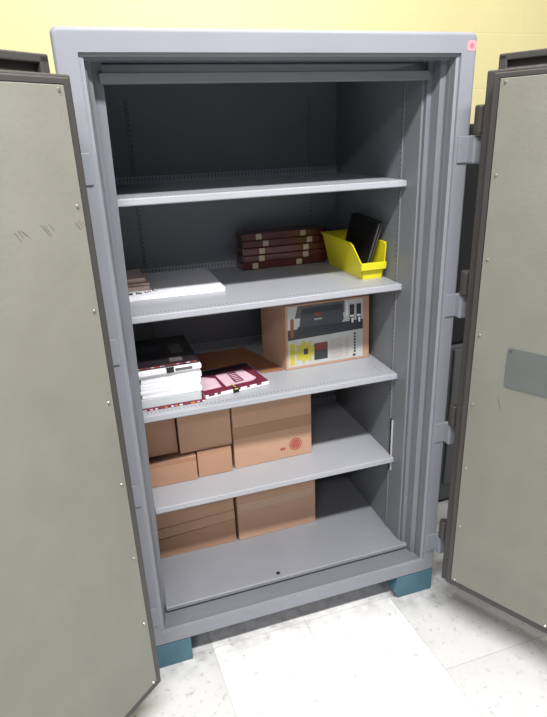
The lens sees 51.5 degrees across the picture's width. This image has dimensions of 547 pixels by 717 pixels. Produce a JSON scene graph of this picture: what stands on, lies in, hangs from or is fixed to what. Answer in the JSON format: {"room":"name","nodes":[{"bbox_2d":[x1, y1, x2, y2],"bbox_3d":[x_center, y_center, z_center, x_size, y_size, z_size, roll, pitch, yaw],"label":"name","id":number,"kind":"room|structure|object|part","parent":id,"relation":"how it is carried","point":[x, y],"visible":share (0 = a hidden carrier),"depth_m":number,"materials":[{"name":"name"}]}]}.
{"room":"back office","nodes":[
{"label":"back office","id":0,"kind":"room"},
{"bbox_2d":[0,0,546,123],"bbox_3d":[-0.260,-0.928,2.180,9.000,3.395,0.100,-9,22,-16],"label":"wall","id":1,"kind":"structure","parent":0,"point":[500,26],"depth_m":2.12,"materials":[{"name":"yellow paint"}]},
{"bbox_2d":[130,500,546,716],"bbox_3d":[0.714,1.664,0.216,9.000,0.050,5.950,-9,22,-16],"label":"floor","id":2,"kind":"structure","parent":0,"point":[440,650],"depth_m":1.86,"materials":[{"name":"tile"}]},
{"bbox_2d":[156,637,192,667],"bbox_3d":[-0.454,0.849,2.196,0.142,0.095,0.740,-9,22,-16],"label":"support block","id":3,"kind":"object","parent":2,"relation":"on","point":[171,653],"visible":0.24,"depth_m":1.87,"materials":[{"name":"teal paint"}]},
{"bbox_2d":[0,26,546,716],"bbox_3d":[-0.019,0.000,1.774,1.841,1.760,1.359,-9,22,-16],"label":"fireproof safe","id":4,"kind":"object","parent":3,"relation":"on","point":[147,150],"visible":0.83,"depth_m":1.63,"materials":[{"name":"grey paint"}]},
{"bbox_3d":[-0.476,0.276,1.183,0.005,1.547,0.417,11,25,30],"label":"lining panel","id":5,"kind":"part","parent":4,"relation":"part of","materials":[{"name":"paint"}]},
{"bbox_3d":[-0.531,0.268,1.223,0.135,1.686,0.518,11,25,30],"label":"door","id":6,"kind":"part","parent":4,"relation":"part of","materials":[{"name":"paint"}]},
{"bbox_2d":[149,448,197,487],"bbox_3d":[-0.391,0.342,2.091,0.163,0.097,0.297,-9,22,-16],"label":"cardboard box","id":7,"kind":"object","parent":4,"relation":"on","point":[172,468],"visible":0.36,"depth_m":1.96,"materials":[{"name":"brown cardboard"}]},
{"bbox_2d":[144,418,177,457],"bbox_3d":[-0.432,0.201,2.052,0.113,0.186,0.285,-9,22,-16],"label":"cardboard box","id":8,"kind":"object","parent":7,"relation":"on","point":[161,438],"visible":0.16,"depth_m":1.94,"materials":[{"name":"brown cardboard"}]},
{"bbox_2d":[143,393,205,411],"bbox_3d":[-0.360,0.100,1.909,0.205,0.007,0.291,-9,23,-17],"label":"magazine","id":9,"kind":"object","parent":4,"relation":"on","point":[203,399],"visible":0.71,"depth_m":1.78,"materials":[{"name":"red paper"}]},
{"bbox_2d":[141,391,201,408],"bbox_3d":[-0.362,0.083,1.902,0.188,0.030,0.280,-9,23,-16],"label":"paper stack","id":10,"kind":"object","parent":9,"relation":"on","point":[185,397],"visible":0.26,"depth_m":1.78,"materials":[{"name":"white paper"}]},
{"bbox_2d":[142,383,201,399],"bbox_3d":[-0.357,0.060,1.895,0.188,0.016,0.280,-9,22,-16],"label":"paper stack","id":11,"kind":"object","parent":10,"relation":"on","point":[196,388],"visible":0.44,"depth_m":1.77,"materials":[{"name":"white paper"}]},
{"bbox_2d":[140,382,199,395],"bbox_3d":[-0.366,0.048,1.888,0.188,0.012,0.280,-9,23,-17],"label":"paper stack","id":12,"kind":"object","parent":11,"relation":"on","point":[198,383],"visible":0.24,"depth_m":1.76,"materials":[{"name":"white paper"}]},
{"bbox_2d":[139,376,200,391],"bbox_3d":[-0.361,0.032,1.884,0.188,0.020,0.280,-9,22,-16],"label":"paper stack","id":13,"kind":"object","parent":12,"relation":"on","point":[172,383],"visible":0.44,"depth_m":1.76,"materials":[{"name":"white paper"}]},
{"bbox_2d":[140,368,201,384],"bbox_3d":[-0.357,0.013,1.878,0.188,0.018,0.280,-8,22,-15],"label":"paper stack","id":14,"kind":"object","parent":13,"relation":"on","point":[194,373],"visible":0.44,"depth_m":1.75,"materials":[{"name":"white paper"}]},
{"bbox_2d":[139,368,197,379],"bbox_3d":[-0.369,0.001,1.869,0.188,0.011,0.280,-9,23,-17],"label":"paper stack","id":15,"kind":"object","parent":14,"relation":"on","point":[191,370],"visible":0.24,"depth_m":1.74,"materials":[{"name":"white paper"}]},
{"bbox_2d":[138,361,200,377],"bbox_3d":[-0.362,-0.010,1.860,0.194,0.015,0.286,-9,23,-17],"label":"paper pad","id":16,"kind":"object","parent":15,"relation":"on","point":[146,373],"visible":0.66,"depth_m":1.74,"materials":[{"name":"white paper"}]},
{"bbox_2d":[135,335,198,371],"bbox_3d":[-0.369,-0.022,1.865,0.196,0.004,0.275,-9,23,-17],"label":"magazine","id":17,"kind":"object","parent":16,"relation":"on","point":[170,351],"visible":0.84,"depth_m":1.84,"materials":[{"name":"black paper"}]},
{"bbox_2d":[140,343,194,369],"bbox_3d":[-0.360,-0.015,1.840,0.196,0.001,0.219,-9,23,-17],"label":"print","id":18,"kind":"object","parent":17,"relation":"on","point":[152,355],"depth_m":1.83,"materials":[{"name":"black paper"}]},
{"bbox_2d":[143,400,204,411],"bbox_3d":[-0.311,0.148,1.782,0.198,0.005,0.003,-9,23,-17],"label":"print","id":19,"kind":"object","parent":9,"relation":"on","point":[202,400],"depth_m":1.78},
{"bbox_2d":[129,267,224,301],"bbox_3d":[-0.355,-0.259,1.946,0.315,0.014,0.330,-8,22,-15],"label":"board","id":20,"kind":"object","parent":4,"relation":"on","point":[166,284],"visible":0.8,"depth_m":1.89,"materials":[{"name":"white"}]},
{"bbox_2d":[128,285,148,291],"bbox_3d":[-0.471,-0.249,1.897,0.088,0.013,0.150,-10,23,-18],"label":"card stack","id":21,"kind":"object","parent":20,"relation":"on","point":[144,287],"visible":0.25,"depth_m":1.83,"materials":[{"name":"beige paper"}]},
{"bbox_2d":[128,273,149,286],"bbox_3d":[-0.467,-0.263,1.902,0.092,0.007,0.150,-8,22,-13],"label":"card stack","id":22,"kind":"object","parent":21,"relation":"on","point":[145,275],"visible":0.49,"depth_m":1.84,"materials":[{"name":"brown paper"}]},
{"bbox_2d":[126,269,144,283],"bbox_3d":[-0.482,-0.276,1.907,0.078,0.014,0.150,-9,23,-17],"label":"card stack","id":23,"kind":"object","parent":22,"relation":"on","point":[134,275],"visible":0.56,"depth_m":1.87,"materials":[{"name":"brown paper"}]},
{"bbox_2d":[159,518,236,557],"bbox_3d":[-0.328,0.623,2.261,0.291,0.104,0.304,-9,22,-16],"label":"cardboard box","id":24,"kind":"object","parent":4,"relation":"on","point":[222,532],"visible":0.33,"depth_m":2.13,"materials":[{"name":"brown cardboard"}]},
{"bbox_2d":[154,498,234,539],"bbox_3d":[-0.332,0.508,2.213,0.291,0.173,0.310,-9,22,-16],"label":"cardboard box","id":25,"kind":"object","parent":24,"relation":"on","point":[176,522],"visible":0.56,"depth_m":2.09,"materials":[{"name":"brown cardboard"}]},
{"bbox_2d":[194,444,232,476],"bbox_3d":[-0.251,0.317,2.134,0.123,0.102,0.290,-9,22,-16],"label":"cardboard box","id":26,"kind":"object","parent":4,"relation":"on","point":[215,460],"visible":0.47,"depth_m":2.00,"materials":[{"name":"brown cardboard"}]},
{"bbox_2d":[175,409,231,453],"bbox_3d":[-0.284,0.177,2.084,0.183,0.194,0.304,-9,22,-16],"label":"cardboard box","id":27,"kind":"object","parent":26,"relation":"on","point":[196,432],"visible":0.41,"depth_m":1.96,"materials":[{"name":"brown cardboard"}]},
{"bbox_2d":[200,362,268,398],"bbox_3d":[-0.158,0.072,1.944,0.228,0.020,0.197,-12,24,-24],"label":"booklet","id":28,"kind":"object","parent":4,"relation":"on","point":[236,378],"visible":0.91,"depth_m":1.92,"materials":[{"name":"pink paper"}]},
{"bbox_2d":[195,348,282,372],"bbox_3d":[-0.147,0.015,2.107,0.296,0.003,0.278,-9,22,-16],"label":"cardboard sheet","id":29,"kind":"object","parent":4,"relation":"on","point":[218,359],"visible":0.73,"depth_m":2.13,"materials":[{"name":"brown cardboard"}]},
{"bbox_2d":[115,165,406,206],"bbox_3d":[-0.089,-0.570,1.837,0.870,0.044,0.526,-9,22,-16],"label":"shelf","id":30,"kind":"object","parent":4,"relation":"attached to","point":[137,188],"depth_m":1.83,"materials":[{"name":"grey metal"}]},
{"bbox_2d":[130,255,401,323],"bbox_3d":[-0.077,-0.269,1.956,0.870,0.044,0.526,-9,22,-16],"label":"shelf","id":31,"kind":"object","parent":4,"relation":"attached to","point":[301,283],"depth_m":1.85,"materials":[{"name":"grey metal"}]},
{"bbox_2d":[229,394,311,468],"bbox_3d":[-0.051,0.191,2.172,0.299,0.294,0.301,-9,23,-17],"label":"cardboard box","id":32,"kind":"object","parent":4,"relation":"on","point":[263,432],"visible":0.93,"depth_m":2.05,"materials":[{"name":"brown cardboard"}]},
{"bbox_2d":[143,334,397,422],"bbox_3d":[-0.065,0.026,2.073,0.870,0.044,0.526,-9,22,-16],"label":"shelf","id":33,"kind":"object","parent":4,"relation":"attached to","point":[378,367],"depth_m":1.95,"materials":[{"name":"grey metal"}]},
{"bbox_2d":[152,395,393,514],"bbox_3d":[-0.053,0.338,2.196,0.870,0.044,0.526,-9,22,-16],"label":"shelf","id":34,"kind":"object","parent":4,"relation":"attached to","point":[342,441],"depth_m":2.06,"materials":[{"name":"grey metal"}]},
{"bbox_2d":[233,480,314,539],"bbox_3d":[-0.036,0.508,2.318,0.318,0.253,0.307,-9,23,-17],"label":"cardboard box","id":35,"kind":"object","parent":4,"relation":"on","point":[267,511],"visible":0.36,"depth_m":2.19,"materials":[{"name":"brown cardboard"}]},
{"bbox_2d":[236,255,324,270],"bbox_3d":[0.029,-0.377,2.188,0.335,0.026,0.089,-9,22,-16],"label":"wrapped bundle","id":36,"kind":"object","parent":4,"relation":"on","point":[314,259],"visible":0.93,"depth_m":2.15,"materials":[{"name":"brown paper"}]},
{"bbox_2d":[237,248,326,263],"bbox_3d":[0.033,-0.402,2.175,0.335,0.026,0.089,-9,22,-16],"label":"wrapped bundle","id":37,"kind":"object","parent":36,"relation":"on","point":[313,252],"visible":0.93,"depth_m":2.13,"materials":[{"name":"brown paper"}]},
{"bbox_2d":[237,241,325,255],"bbox_3d":[0.032,-0.427,2.166,0.335,0.026,0.089,-9,22,-16],"label":"wrapped bundle","id":38,"kind":"object","parent":37,"relation":"on","point":[311,245],"visible":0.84,"depth_m":2.12,"materials":[{"name":"brown paper"}]},
{"bbox_2d":[237,234,323,248],"bbox_3d":[0.033,-0.453,2.159,0.335,0.026,0.089,-9,22,-16],"label":"wrapped bundle","id":39,"kind":"object","parent":38,"relation":"on","point":[311,238],"visible":0.78,"depth_m":2.12,"materials":[{"name":"brown paper"}]},
{"bbox_2d":[235,224,325,241],"bbox_3d":[0.028,-0.476,2.147,0.335,0.026,0.089,-9,22,-16],"label":"wrapped bundle","id":40,"kind":"object","parent":39,"relation":"on","point":[304,230],"visible":0.94,"depth_m":2.12,"materials":[{"name":"brown paper"}]},
{"bbox_2d":[261,294,368,370],"bbox_3d":[0.147,-0.124,2.111,0.366,0.240,0.220,-9,22,-16],"label":"printed box","id":41,"kind":"object","parent":4,"relation":"on","point":[313,333],"visible":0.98,"depth_m":2.02,"materials":[{"name":"cardboard"}]},
{"bbox_2d":[321,229,386,279],"bbox_3d":[0.283,-0.374,2.027,0.113,0.121,0.320,-9,22,-16],"label":"storage bin","id":42,"kind":"object","parent":4,"relation":"on","point":[341,253],"visible":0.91,"depth_m":1.96,"materials":[{"name":"yellow plastic"}]},
{"bbox_2d":[345,213,379,262],"bbox_3d":[0.297,-0.397,1.978,0.053,0.190,0.214,-9,22,-16],"label":"case","id":43,"kind":"object","parent":42,"relation":"in","point":[362,231],"visible":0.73,"depth_m":1.94,"materials":[{"name":"plastic"}]},
{"bbox_2d":[354,212,382,262],"bbox_3d":[0.309,-0.404,1.995,0.055,0.190,0.216,-9,22,-16],"label":"case","id":44,"kind":"object","parent":42,"relation":"in","point":[381,222],"visible":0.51,"depth_m":1.91,"materials":[{"name":"plastic"}]},
{"bbox_3d":[0.779,0.070,1.585,0.518,1.692,0.135,17,29,40],"label":"door","id":45,"kind":"part","parent":4,"relation":"part of","materials":[{"name":"paint"}]},
{"bbox_3d":[0.736,0.086,1.534,0.417,1.553,0.006,17,29,40],"label":"lining panel","id":46,"kind":"part","parent":4,"relation":"part of","materials":[{"name":"grey metal"}]},
{"bbox_3d":[0.726,0.048,1.521,0.208,0.119,0.004,17,29,40],"label":"plate","id":47,"kind":"part","parent":4,"relation":"part of","materials":[{"name":"paint"}]},
{"bbox_2d":[386,567,431,596],"bbox_3d":[0.406,0.716,2.446,0.160,0.095,0.740,-9,22,-16],"label":"support block","id":48,"kind":"object","parent":2,"relation":"on","point":[408,584],"visible":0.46,"depth_m":2.12,"materials":[{"name":"teal paint"}]},
{"bbox_2d":[438,342,462,501],"bbox_3d":[0.975,0.211,2.740,0.580,0.775,0.406,-9,22,-16],"label":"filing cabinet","id":49,"kind":"object","parent":2,"relation":"on","point":[456,349],"visible":0.16,"depth_m":2.45,"materials":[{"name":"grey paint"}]},
{"bbox_3d":[1.037,0.399,2.627,0.560,0.295,0.016,-9,22,-16],"label":"drawer","id":50,"kind":"part","parent":49,"relation":"part of","materials":[{"name":"grey paint"}]},
{"bbox_3d":[1.025,0.087,2.504,0.560,0.355,0.016,-9,22,-16],"label":"drawer","id":51,"kind":"part","parent":49,"relation":"part of","materials":[{"name":"grey paint"}]},
{"bbox_2d":[451,124,481,343],"bbox_3d":[0.939,-0.555,2.455,0.580,0.860,0.350,-9,22,-16],"label":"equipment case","id":52,"kind":"object","parent":49,"relation":"on","point":[472,170],"visible":0.02,"depth_m":2.21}
]}

